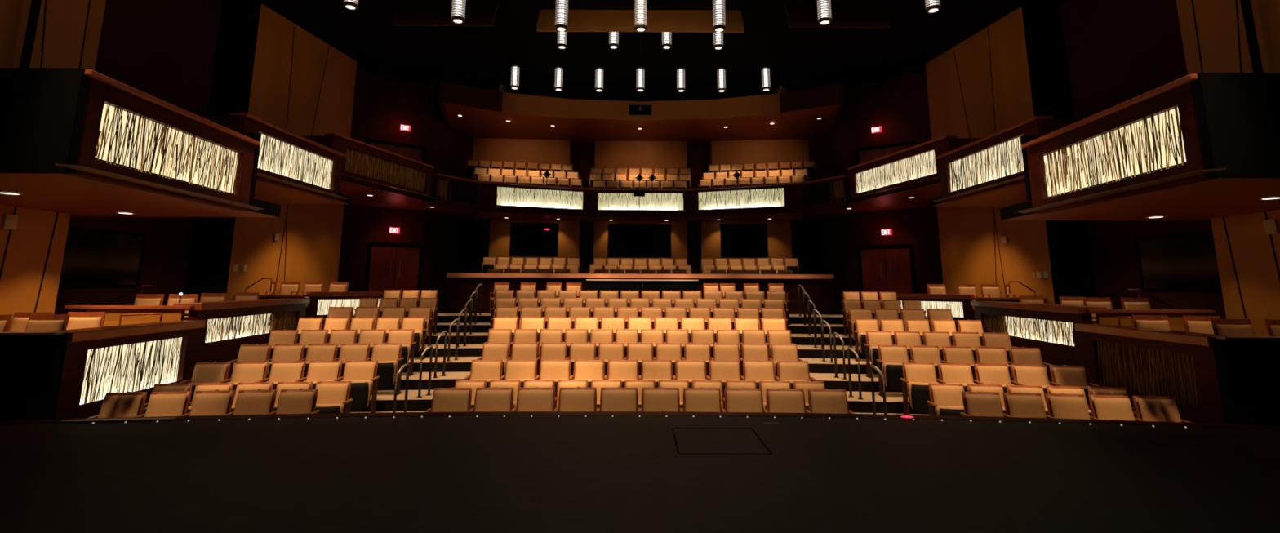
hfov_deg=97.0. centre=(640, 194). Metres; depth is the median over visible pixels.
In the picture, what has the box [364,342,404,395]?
seat
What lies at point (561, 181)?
seat
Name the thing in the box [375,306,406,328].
seat
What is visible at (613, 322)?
seat
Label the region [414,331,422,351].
seat cushion
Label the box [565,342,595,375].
seat
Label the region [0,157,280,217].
balcony underside
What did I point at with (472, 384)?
seat
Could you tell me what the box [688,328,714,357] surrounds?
seat
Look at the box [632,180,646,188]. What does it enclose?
seat
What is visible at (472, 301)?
handrail
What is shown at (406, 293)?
seat
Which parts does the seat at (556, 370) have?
backrest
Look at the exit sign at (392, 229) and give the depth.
21.28 m
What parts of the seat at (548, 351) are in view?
panel, backrest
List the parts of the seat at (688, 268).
backrest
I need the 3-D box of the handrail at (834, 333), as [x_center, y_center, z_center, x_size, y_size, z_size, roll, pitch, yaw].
[3.913,3.164,11.154,0.097,0.878,0.337,4,-10,-22]
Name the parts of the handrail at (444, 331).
post, post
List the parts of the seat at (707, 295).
backrest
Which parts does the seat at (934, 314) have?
backrest, panel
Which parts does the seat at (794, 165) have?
backrest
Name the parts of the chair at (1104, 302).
seat, backrest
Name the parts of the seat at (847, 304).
panel, backrest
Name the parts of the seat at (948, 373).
backrest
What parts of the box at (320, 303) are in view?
handrail, reed panel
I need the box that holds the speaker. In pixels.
[634,188,644,210]
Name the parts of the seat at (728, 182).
backrest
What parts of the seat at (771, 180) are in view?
backrest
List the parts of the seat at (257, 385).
backrest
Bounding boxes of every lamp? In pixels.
[178,292,182,302]
[342,0,358,9]
[450,0,466,23]
[510,22,519,89]
[554,48,563,90]
[555,0,568,31]
[556,31,567,48]
[595,48,603,91]
[608,0,618,48]
[634,0,647,31]
[635,40,644,91]
[662,0,671,48]
[676,31,684,92]
[712,0,725,32]
[713,32,723,49]
[716,37,725,92]
[761,31,770,91]
[817,0,831,25]
[924,0,941,13]
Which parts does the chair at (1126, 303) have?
backrest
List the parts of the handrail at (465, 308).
post, post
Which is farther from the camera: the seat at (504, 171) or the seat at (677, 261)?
the seat at (504, 171)
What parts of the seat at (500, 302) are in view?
panel, backrest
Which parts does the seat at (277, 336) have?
backrest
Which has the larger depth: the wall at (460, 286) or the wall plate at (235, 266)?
the wall at (460, 286)
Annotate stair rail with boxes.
[105,284,152,304]
[118,312,162,325]
[244,278,272,293]
[1008,280,1035,295]
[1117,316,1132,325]
[1128,288,1174,308]
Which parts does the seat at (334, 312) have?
panel, backrest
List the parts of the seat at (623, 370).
backrest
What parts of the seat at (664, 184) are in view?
backrest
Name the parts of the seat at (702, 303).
backrest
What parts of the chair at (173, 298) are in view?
backrest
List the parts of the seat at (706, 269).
backrest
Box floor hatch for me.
[671,427,772,454]
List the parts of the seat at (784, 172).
backrest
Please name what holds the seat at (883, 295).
on the stairs
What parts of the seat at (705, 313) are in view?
backrest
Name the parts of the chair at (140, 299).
backrest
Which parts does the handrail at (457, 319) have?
post, post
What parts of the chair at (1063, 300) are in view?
frame, backrest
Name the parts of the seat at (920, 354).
backrest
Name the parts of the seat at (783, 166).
backrest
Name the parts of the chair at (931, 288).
backrest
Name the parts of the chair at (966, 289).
frame, backrest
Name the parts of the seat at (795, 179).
backrest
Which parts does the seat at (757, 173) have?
backrest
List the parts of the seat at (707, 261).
backrest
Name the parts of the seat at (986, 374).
backrest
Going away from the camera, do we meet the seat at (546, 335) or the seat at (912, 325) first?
the seat at (546, 335)
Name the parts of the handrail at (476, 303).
post, post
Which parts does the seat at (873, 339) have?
panel, backrest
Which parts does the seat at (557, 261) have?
backrest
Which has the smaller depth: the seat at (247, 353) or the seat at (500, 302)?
the seat at (247, 353)
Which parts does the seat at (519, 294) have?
backrest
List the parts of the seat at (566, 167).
backrest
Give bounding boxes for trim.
[0,331,66,335]
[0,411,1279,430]
[58,417,177,422]
[1211,336,1279,339]
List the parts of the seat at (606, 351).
backrest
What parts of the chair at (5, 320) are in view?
backrest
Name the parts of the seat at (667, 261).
backrest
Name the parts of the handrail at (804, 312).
post, post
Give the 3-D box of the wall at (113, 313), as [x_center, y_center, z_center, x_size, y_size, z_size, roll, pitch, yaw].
[-9.270,2.516,10.254,2.280,0.990,0.180,0,-9,0]
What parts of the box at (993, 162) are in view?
reed panel, handrail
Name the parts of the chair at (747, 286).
backrest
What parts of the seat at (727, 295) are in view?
backrest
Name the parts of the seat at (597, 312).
backrest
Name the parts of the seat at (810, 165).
backrest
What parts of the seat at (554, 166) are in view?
backrest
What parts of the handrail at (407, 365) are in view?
post, post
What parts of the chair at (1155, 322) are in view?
backrest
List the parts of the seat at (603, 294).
backrest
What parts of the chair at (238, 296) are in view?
backrest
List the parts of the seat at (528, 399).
backrest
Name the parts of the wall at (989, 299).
panel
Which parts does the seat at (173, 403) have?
backrest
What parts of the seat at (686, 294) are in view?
backrest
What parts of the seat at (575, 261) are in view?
backrest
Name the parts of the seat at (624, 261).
backrest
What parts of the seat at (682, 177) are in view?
backrest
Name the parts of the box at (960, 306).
reed panel, handrail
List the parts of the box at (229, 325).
reed panel, handrail, reed panel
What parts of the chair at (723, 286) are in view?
backrest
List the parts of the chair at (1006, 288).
frame, backrest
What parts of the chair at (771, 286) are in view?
frame, backrest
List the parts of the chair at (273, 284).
backrest, frame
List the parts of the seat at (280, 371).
armrest, backrest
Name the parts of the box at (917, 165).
reed panel, handrail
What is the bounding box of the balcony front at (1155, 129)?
[1017,73,1226,213]
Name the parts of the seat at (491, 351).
backrest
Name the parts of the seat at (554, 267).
backrest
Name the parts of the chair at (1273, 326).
backrest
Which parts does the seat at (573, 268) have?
backrest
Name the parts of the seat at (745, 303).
backrest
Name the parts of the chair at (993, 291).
backrest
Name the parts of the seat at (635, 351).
backrest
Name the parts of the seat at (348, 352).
backrest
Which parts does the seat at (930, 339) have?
backrest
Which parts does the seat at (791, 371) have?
backrest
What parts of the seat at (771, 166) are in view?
backrest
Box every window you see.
[58,226,146,286]
[509,222,558,257]
[607,224,671,257]
[720,223,768,257]
[1134,231,1222,291]
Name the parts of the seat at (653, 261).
backrest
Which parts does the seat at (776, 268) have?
backrest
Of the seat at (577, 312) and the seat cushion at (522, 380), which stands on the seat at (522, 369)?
the seat cushion at (522, 380)
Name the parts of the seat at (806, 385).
backrest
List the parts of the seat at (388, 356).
backrest, panel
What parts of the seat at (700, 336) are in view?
backrest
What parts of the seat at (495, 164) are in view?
backrest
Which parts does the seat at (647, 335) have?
backrest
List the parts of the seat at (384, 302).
backrest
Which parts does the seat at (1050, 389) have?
backrest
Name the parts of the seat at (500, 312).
backrest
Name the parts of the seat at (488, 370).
backrest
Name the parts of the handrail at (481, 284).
post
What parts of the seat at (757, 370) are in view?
backrest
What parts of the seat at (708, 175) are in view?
backrest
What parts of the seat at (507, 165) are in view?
backrest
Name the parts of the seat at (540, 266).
backrest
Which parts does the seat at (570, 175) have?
backrest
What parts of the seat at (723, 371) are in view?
backrest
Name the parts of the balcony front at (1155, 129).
handrail, reed panel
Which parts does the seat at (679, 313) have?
backrest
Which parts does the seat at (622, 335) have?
backrest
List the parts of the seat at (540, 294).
backrest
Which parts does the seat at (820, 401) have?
backrest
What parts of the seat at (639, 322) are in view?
backrest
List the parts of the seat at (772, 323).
backrest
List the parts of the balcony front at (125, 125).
reed panel, handrail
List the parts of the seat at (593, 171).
backrest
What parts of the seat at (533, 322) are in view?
backrest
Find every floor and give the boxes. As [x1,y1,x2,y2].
[0,415,1279,532]
[250,180,351,204]
[305,293,974,315]
[339,178,476,219]
[471,211,809,222]
[804,181,942,221]
[930,182,1029,206]
[1000,162,1279,221]
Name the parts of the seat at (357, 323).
backrest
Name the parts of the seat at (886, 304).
backrest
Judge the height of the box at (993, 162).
1.200 m
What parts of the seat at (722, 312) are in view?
backrest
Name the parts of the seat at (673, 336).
backrest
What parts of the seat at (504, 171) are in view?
backrest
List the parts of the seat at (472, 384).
backrest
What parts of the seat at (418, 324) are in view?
backrest, panel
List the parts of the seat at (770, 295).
backrest, panel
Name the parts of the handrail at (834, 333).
post, post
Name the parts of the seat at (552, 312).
backrest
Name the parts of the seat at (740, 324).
backrest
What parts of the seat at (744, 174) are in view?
backrest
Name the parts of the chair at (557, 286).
backrest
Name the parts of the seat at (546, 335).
backrest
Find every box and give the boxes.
[44,320,205,419]
[172,297,310,364]
[229,112,348,199]
[306,291,384,327]
[324,133,436,199]
[844,135,957,201]
[896,293,974,320]
[932,115,1053,202]
[970,300,1107,368]
[1075,323,1230,423]
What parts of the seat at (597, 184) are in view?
backrest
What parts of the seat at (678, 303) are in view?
backrest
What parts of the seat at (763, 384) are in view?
backrest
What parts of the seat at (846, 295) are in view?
backrest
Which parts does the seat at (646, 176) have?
backrest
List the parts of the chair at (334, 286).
backrest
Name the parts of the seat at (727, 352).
backrest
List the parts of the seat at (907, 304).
backrest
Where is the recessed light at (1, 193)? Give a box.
[0,191,22,195]
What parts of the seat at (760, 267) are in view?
backrest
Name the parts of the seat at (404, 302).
backrest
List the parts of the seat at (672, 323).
backrest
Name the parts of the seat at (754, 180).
backrest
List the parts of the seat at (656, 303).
backrest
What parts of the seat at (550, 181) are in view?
backrest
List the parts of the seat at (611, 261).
backrest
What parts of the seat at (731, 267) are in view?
backrest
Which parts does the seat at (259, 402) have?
backrest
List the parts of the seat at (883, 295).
backrest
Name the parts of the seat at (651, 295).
backrest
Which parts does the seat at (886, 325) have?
backrest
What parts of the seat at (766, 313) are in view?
backrest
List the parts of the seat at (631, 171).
backrest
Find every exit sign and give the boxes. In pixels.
[389,226,399,233]
[400,124,410,131]
[871,126,881,133]
[880,229,892,235]
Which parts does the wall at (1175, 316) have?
panel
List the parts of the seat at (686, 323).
backrest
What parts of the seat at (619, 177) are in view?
backrest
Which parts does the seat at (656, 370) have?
backrest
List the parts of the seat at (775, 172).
backrest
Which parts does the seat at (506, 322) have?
backrest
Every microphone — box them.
[541,170,551,185]
[635,173,643,188]
[648,174,656,181]
[733,169,740,186]
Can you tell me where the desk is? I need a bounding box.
[586,279,697,298]
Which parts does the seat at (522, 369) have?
backrest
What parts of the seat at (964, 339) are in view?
backrest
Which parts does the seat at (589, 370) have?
backrest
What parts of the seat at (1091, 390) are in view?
backrest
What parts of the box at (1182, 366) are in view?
reed panel, handrail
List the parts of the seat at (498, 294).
panel, backrest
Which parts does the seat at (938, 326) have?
backrest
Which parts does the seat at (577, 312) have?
backrest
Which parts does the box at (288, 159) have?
handrail, reed panel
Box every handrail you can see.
[392,363,409,412]
[416,345,432,398]
[432,330,447,377]
[445,318,458,361]
[457,307,467,347]
[462,298,473,335]
[467,290,477,324]
[474,283,482,315]
[798,284,807,316]
[802,292,811,325]
[807,299,817,336]
[813,309,822,348]
[821,320,834,363]
[833,332,847,379]
[847,346,862,399]
[870,364,887,414]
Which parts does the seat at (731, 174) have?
backrest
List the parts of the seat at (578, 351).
backrest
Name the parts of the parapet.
reed panel, wood frame, handrail, wood frame, handrail, reed panel, wood frame, handrail, reed panel, reed panel, handrail, wood frame, handrail, wood frame, reed panel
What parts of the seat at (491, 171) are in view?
backrest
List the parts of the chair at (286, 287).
backrest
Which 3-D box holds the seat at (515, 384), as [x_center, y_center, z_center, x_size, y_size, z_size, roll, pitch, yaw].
[-2.109,3.289,8.585,0.523,0.892,0.336,1,-9,-3]
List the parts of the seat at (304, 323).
backrest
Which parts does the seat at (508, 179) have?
backrest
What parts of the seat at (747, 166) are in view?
backrest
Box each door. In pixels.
[364,241,423,299]
[366,138,426,163]
[855,140,915,164]
[857,244,916,301]
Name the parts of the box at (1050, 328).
reed panel, handrail, reed panel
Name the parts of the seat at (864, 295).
backrest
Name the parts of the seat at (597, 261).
backrest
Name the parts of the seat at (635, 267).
backrest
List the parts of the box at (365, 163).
handrail, reed panel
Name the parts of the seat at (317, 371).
armrest, backrest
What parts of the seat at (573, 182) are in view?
backrest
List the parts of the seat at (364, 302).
backrest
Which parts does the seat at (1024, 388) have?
backrest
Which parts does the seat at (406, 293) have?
backrest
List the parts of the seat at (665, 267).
backrest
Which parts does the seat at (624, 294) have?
backrest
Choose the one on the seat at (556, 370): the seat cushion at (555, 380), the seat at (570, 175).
the seat cushion at (555, 380)
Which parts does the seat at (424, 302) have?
backrest, panel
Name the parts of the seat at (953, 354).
backrest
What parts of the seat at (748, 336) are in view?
backrest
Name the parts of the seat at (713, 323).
backrest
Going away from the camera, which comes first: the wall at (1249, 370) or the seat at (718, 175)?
the wall at (1249, 370)
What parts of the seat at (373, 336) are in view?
backrest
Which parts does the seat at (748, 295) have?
backrest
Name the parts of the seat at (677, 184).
backrest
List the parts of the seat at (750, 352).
panel, backrest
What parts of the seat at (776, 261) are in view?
backrest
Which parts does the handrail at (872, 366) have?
post, post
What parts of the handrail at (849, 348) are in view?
post, post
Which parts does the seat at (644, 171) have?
backrest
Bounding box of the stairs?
[350,313,953,415]
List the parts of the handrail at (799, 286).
post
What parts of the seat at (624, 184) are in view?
backrest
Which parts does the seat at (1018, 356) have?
backrest, panel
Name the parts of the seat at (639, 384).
backrest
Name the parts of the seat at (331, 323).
backrest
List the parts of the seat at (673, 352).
backrest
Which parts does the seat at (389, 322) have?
backrest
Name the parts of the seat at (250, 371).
armrest, backrest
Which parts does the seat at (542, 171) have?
backrest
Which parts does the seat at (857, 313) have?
panel, backrest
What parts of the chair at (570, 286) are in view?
backrest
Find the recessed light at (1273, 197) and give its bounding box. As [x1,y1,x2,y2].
[1258,196,1279,199]
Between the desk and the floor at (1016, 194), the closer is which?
the floor at (1016, 194)
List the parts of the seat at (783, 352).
backrest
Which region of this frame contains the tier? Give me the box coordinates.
[464,177,817,188]
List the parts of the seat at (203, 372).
armrest, backrest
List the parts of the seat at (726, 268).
backrest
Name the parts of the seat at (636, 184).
backrest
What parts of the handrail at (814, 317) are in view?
post, post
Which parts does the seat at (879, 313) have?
backrest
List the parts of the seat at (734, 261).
backrest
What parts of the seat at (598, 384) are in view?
backrest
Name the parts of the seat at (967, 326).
backrest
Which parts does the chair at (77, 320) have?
backrest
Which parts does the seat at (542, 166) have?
backrest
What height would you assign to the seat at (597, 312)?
0.892 m
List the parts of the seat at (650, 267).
backrest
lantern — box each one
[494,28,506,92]
[775,29,787,93]
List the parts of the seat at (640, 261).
backrest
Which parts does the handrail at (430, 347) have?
post, post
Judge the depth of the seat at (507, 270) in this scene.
20.57 m
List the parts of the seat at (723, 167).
backrest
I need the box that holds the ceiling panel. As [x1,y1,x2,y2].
[536,9,743,32]
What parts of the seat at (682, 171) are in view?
backrest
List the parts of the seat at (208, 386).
backrest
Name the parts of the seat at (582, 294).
backrest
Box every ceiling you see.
[219,0,1068,88]
[442,102,839,143]
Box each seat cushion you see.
[187,382,219,385]
[227,382,255,384]
[266,381,294,383]
[315,403,343,413]
[340,379,372,407]
[377,360,396,385]
[401,344,410,363]
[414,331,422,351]
[425,320,428,338]
[431,309,434,324]
[469,378,498,382]
[505,378,533,381]
[541,378,568,381]
[574,378,602,381]
[608,378,636,381]
[643,378,671,381]
[677,378,705,382]
[711,379,738,382]
[746,379,774,382]
[773,360,777,375]
[781,379,810,382]
[851,321,854,340]
[858,333,866,353]
[870,346,878,364]
[883,362,902,386]
[907,382,938,409]
[935,405,964,415]
[946,382,976,386]
[984,383,1013,386]
[1060,385,1091,388]
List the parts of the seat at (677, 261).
backrest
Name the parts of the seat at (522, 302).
backrest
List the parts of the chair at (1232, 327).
backrest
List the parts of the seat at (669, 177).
backrest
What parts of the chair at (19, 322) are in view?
backrest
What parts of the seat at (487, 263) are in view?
backrest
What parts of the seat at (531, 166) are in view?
backrest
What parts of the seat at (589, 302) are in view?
backrest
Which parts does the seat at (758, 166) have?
backrest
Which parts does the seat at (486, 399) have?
backrest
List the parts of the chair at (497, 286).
backrest, frame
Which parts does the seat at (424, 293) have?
backrest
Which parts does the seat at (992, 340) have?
backrest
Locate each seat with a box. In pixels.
[87,391,147,418]
[135,391,191,417]
[142,382,192,414]
[179,361,231,402]
[180,390,235,416]
[186,382,233,413]
[219,361,268,397]
[223,389,276,415]
[226,344,271,378]
[231,382,273,412]
[258,360,306,389]
[262,343,305,378]
[264,329,298,359]
[266,388,319,414]
[273,381,312,411]
[293,328,328,359]
[296,317,323,343]
[297,343,337,377]
[297,360,342,389]
[315,380,352,413]
[321,306,353,329]
[323,316,349,342]
[326,328,357,358]
[331,342,370,377]
[334,360,379,413]
[349,306,380,329]
[350,316,375,342]
[354,297,378,316]
[354,328,386,358]
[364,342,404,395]
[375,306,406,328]
[375,316,400,342]
[378,289,401,306]
[379,297,398,317]
[382,328,416,376]
[398,289,419,306]
[399,297,417,317]
[401,316,426,359]
[402,306,433,346]
[417,289,439,324]
[418,297,438,334]
[424,386,471,412]
[454,379,486,408]
[463,359,502,387]
[464,159,478,177]
[467,386,513,412]
[472,167,486,180]
[475,173,489,181]
[476,342,509,375]
[477,160,490,173]
[480,257,496,273]
[484,328,511,355]
[486,168,500,179]
[487,268,502,273]
[488,316,518,342]
[488,379,520,408]
[489,160,502,173]
[489,174,503,182]
[489,289,514,324]
[491,297,515,328]
[491,306,518,328]
[494,264,508,273]
[495,257,510,268]
[499,359,537,387]
[500,168,513,182]
[502,160,514,173]
[502,175,516,183]
[504,268,519,273]
[506,342,538,359]
[509,257,524,268]
[509,264,522,273]
[509,328,537,356]
[511,386,555,411]
[513,168,526,181]
[514,161,526,173]
[515,289,535,306]
[516,176,529,184]
[517,297,538,317]
[517,306,542,328]
[520,316,545,342]
[521,268,537,273]
[523,264,537,269]
[523,378,554,387]
[524,257,538,270]
[526,162,537,174]
[526,169,539,182]
[529,176,542,185]
[534,359,571,400]
[536,289,555,306]
[536,328,563,375]
[536,342,567,375]
[537,162,550,175]
[537,257,552,269]
[537,264,551,273]
[537,269,553,273]
[539,170,552,185]
[540,297,560,317]
[542,177,555,186]
[544,306,566,328]
[546,316,572,342]
[550,163,561,177]
[551,257,565,269]
[551,264,564,273]
[552,171,565,186]
[553,386,596,411]
[555,177,568,186]
[555,269,569,273]
[555,378,587,408]
[557,290,577,306]
[561,164,574,176]
[562,297,583,317]
[562,328,588,356]
[565,171,580,183]
[565,257,581,273]
[565,264,579,273]
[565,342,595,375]
[568,178,583,187]
[568,306,591,328]
[569,359,604,387]
[573,316,598,342]
[578,290,597,306]
[585,297,605,317]
[587,265,602,273]
[587,328,613,356]
[588,167,601,177]
[588,173,601,187]
[591,180,605,187]
[591,257,605,269]
[591,378,622,408]
[592,306,614,328]
[594,269,608,273]
[595,342,624,375]
[595,386,638,411]
[599,290,618,306]
[600,173,613,185]
[600,316,625,342]
[601,167,614,178]
[604,180,618,187]
[604,265,617,273]
[604,359,638,387]
[605,257,619,269]
[607,297,627,317]
[609,269,624,273]
[613,173,626,187]
[613,328,638,356]
[614,167,627,178]
[616,306,639,328]
[618,180,632,188]
[618,265,632,273]
[619,257,633,269]
[620,290,639,306]
[624,342,653,376]
[624,379,655,408]
[625,269,639,274]
[626,173,639,185]
[627,167,639,173]
[627,316,652,342]
[629,297,649,316]
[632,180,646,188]
[632,257,646,265]
[633,265,647,274]
[638,328,663,357]
[638,359,672,387]
[638,386,679,411]
[640,168,653,174]
[640,173,652,187]
[640,269,655,274]
[640,290,660,307]
[640,306,662,328]
[645,180,659,188]
[646,257,660,269]
[648,265,662,274]
[652,297,672,317]
[653,168,666,178]
[653,173,665,185]
[653,317,678,342]
[653,342,682,379]
[656,269,671,274]
[657,379,688,408]
[659,180,673,188]
[660,257,673,270]
[662,265,676,274]
[662,290,680,307]
[663,328,688,357]
[664,306,686,328]
[665,173,678,185]
[666,168,678,179]
[671,269,686,274]
[672,360,706,387]
[673,180,688,188]
[673,258,688,270]
[674,297,694,317]
[677,173,692,188]
[677,265,693,274]
[678,168,693,183]
[678,317,705,342]
[680,386,721,412]
[682,290,702,307]
[682,342,711,376]
[688,306,711,329]
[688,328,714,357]
[691,379,724,408]
[696,298,716,317]
[697,178,711,187]
[699,257,713,274]
[701,172,714,184]
[701,265,715,274]
[703,290,722,307]
[706,164,719,177]
[706,360,741,404]
[707,317,732,342]
[711,178,724,186]
[711,269,725,274]
[711,342,740,365]
[712,306,735,329]
[713,257,727,270]
[714,171,727,183]
[714,328,741,357]
[715,265,728,274]
[718,298,739,317]
[719,164,730,176]
[721,387,764,412]
[723,379,756,408]
[724,177,736,186]
[724,290,743,307]
[727,171,740,182]
[727,257,741,270]
[727,269,742,274]
[729,265,742,271]
[730,163,742,175]
[733,317,759,342]
[737,177,750,186]
[737,307,760,329]
[739,343,768,376]
[740,170,753,182]
[740,329,765,376]
[741,257,755,271]
[741,298,762,319]
[741,360,775,388]
[742,163,754,174]
[742,265,757,272]
[743,269,759,274]
[745,290,764,307]
[750,177,764,185]
[753,170,766,182]
[754,162,766,171]
[755,257,769,270]
[758,265,771,274]
[759,380,791,409]
[760,269,776,274]
[760,307,787,329]
[760,317,791,342]
[763,176,777,184]
[763,387,806,413]
[764,298,788,329]
[765,329,795,358]
[766,162,778,177]
[766,169,780,181]
[766,291,790,324]
[768,343,803,377]
[769,257,783,270]
[772,265,785,274]
[775,360,815,388]
[777,161,791,174]
[777,175,791,183]
[777,269,793,274]
[780,168,793,180]
[783,257,799,274]
[790,160,803,174]
[791,175,805,182]
[793,168,808,181]
[793,380,825,410]
[802,160,817,178]
[805,388,854,413]
[841,291,860,325]
[842,299,862,336]
[846,308,872,348]
[853,318,879,361]
[860,291,878,308]
[862,299,881,319]
[864,330,893,377]
[874,308,898,331]
[875,345,909,397]
[879,291,901,308]
[880,319,904,344]
[882,299,901,319]
[893,331,922,359]
[900,308,925,331]
[900,362,938,414]
[902,299,926,315]
[905,319,930,345]
[909,345,942,382]
[922,331,951,360]
[926,308,958,332]
[926,382,964,416]
[930,319,956,345]
[937,362,976,391]
[941,346,976,383]
[951,331,981,364]
[957,320,983,346]
[960,391,1004,417]
[966,383,1006,414]
[973,363,1013,392]
[974,346,1012,380]
[981,332,1017,362]
[1003,391,1046,417]
[1005,384,1048,415]
[1008,346,1053,382]
[1010,364,1052,402]
[1044,393,1090,419]
[1046,385,1092,416]
[1048,364,1100,405]
[1087,386,1137,417]
[1088,394,1135,421]
[1132,395,1191,422]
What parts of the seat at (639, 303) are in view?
backrest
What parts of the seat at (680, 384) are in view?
backrest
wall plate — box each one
[1,213,17,229]
[232,264,238,271]
[242,265,247,271]
[273,233,279,240]
[1001,235,1007,243]
[1036,271,1042,278]
[1043,271,1048,278]
[1262,218,1279,234]
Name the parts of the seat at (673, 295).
backrest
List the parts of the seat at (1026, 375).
armrest, backrest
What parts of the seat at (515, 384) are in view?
backrest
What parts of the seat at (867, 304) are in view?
backrest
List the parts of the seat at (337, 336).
backrest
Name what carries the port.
attached to the wall at (455, 86)
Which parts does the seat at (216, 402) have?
backrest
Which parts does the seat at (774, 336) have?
backrest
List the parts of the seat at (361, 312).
backrest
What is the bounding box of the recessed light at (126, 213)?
[115,212,134,214]
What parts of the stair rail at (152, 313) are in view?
handrail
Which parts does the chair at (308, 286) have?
backrest, frame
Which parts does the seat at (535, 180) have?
backrest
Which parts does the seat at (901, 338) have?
backrest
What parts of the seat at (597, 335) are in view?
backrest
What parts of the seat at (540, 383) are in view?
backrest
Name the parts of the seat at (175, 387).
backrest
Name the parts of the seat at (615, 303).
backrest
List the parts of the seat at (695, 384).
backrest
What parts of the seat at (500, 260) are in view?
backrest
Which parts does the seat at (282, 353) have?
backrest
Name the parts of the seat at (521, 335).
backrest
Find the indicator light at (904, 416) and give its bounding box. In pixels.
[900,415,913,417]
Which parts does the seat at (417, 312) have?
backrest, panel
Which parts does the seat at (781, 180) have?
backrest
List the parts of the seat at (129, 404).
backrest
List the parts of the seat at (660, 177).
backrest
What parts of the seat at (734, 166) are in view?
backrest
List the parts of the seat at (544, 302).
backrest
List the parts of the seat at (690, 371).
backrest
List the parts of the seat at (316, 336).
backrest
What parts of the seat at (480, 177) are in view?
backrest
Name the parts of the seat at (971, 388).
backrest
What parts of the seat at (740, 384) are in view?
backrest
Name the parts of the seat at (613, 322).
backrest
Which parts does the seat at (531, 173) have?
backrest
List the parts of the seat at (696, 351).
backrest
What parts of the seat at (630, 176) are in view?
backrest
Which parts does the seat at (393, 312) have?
backrest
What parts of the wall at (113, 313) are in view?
panel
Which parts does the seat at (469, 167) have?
backrest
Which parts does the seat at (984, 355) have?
backrest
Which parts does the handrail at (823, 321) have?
post, post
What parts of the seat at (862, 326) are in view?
panel, backrest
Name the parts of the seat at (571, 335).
backrest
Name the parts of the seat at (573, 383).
backrest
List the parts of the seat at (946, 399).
panel, armrest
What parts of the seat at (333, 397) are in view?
panel, armrest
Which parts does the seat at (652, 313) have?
backrest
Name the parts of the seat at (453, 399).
backrest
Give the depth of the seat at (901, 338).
11.32 m
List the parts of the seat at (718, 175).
backrest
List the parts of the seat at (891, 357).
panel, backrest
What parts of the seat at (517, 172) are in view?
backrest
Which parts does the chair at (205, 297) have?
backrest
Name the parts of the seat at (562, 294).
backrest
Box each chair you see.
[0,314,12,331]
[8,311,53,332]
[24,314,69,332]
[66,311,106,329]
[133,293,164,305]
[166,293,198,319]
[199,293,226,302]
[234,292,259,300]
[265,281,275,294]
[271,281,300,294]
[296,281,324,297]
[328,281,348,291]
[489,282,509,315]
[520,282,536,297]
[546,282,561,297]
[565,282,581,297]
[702,283,719,291]
[720,283,735,298]
[743,283,759,297]
[768,283,787,301]
[926,284,946,293]
[956,284,984,300]
[980,284,1008,297]
[1004,284,1015,297]
[1018,295,1044,303]
[1058,296,1096,319]
[1082,297,1113,324]
[1120,297,1151,309]
[1131,315,1171,330]
[1182,315,1220,334]
[1210,318,1255,336]
[1264,319,1279,336]
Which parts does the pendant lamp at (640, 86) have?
cord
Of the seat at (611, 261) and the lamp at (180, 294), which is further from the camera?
the seat at (611, 261)
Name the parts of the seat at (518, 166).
backrest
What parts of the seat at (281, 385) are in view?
backrest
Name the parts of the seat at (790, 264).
backrest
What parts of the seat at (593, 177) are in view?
backrest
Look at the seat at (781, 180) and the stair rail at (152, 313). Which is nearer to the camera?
the stair rail at (152, 313)
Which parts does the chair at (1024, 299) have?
backrest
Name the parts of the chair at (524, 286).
backrest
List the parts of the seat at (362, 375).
backrest, panel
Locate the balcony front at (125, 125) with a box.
[54,69,263,210]
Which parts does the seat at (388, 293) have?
backrest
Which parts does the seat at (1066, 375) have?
armrest, backrest, armrest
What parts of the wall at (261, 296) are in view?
panel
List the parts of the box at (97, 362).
handrail, reed panel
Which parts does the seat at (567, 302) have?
backrest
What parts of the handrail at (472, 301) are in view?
post, post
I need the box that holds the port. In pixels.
[628,104,652,115]
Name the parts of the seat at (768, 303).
backrest, panel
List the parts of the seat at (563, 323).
backrest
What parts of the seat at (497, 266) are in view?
backrest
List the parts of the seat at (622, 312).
backrest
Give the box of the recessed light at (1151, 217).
[1146,216,1165,218]
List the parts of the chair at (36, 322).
backrest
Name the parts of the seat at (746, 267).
backrest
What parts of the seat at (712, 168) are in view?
backrest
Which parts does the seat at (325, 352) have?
backrest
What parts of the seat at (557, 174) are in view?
backrest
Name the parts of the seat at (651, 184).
backrest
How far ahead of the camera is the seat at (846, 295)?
15.17 m
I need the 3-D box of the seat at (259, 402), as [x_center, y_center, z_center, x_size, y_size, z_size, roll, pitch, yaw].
[-5.142,3.064,7.410,0.527,0.937,0.336,1,-9,-6]
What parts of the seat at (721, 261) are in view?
backrest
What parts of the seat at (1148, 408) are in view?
armrest, backrest, armrest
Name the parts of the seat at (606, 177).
backrest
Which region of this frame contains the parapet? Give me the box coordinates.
[432,173,848,217]
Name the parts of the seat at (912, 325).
backrest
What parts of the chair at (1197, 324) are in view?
backrest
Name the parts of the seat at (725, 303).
backrest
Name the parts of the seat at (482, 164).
backrest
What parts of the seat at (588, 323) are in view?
backrest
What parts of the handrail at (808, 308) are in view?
post, post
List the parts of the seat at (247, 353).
panel, backrest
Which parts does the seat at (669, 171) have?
backrest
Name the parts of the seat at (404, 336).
backrest, panel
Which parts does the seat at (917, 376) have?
armrest, panel, backrest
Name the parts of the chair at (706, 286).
backrest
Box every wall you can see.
[0,0,473,330]
[0,67,333,197]
[0,334,66,421]
[64,305,194,326]
[233,294,309,299]
[437,66,844,124]
[445,272,834,314]
[457,137,823,274]
[808,0,1279,336]
[948,72,1279,200]
[971,297,1047,302]
[1086,309,1215,331]
[1213,338,1279,426]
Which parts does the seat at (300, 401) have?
backrest, armrest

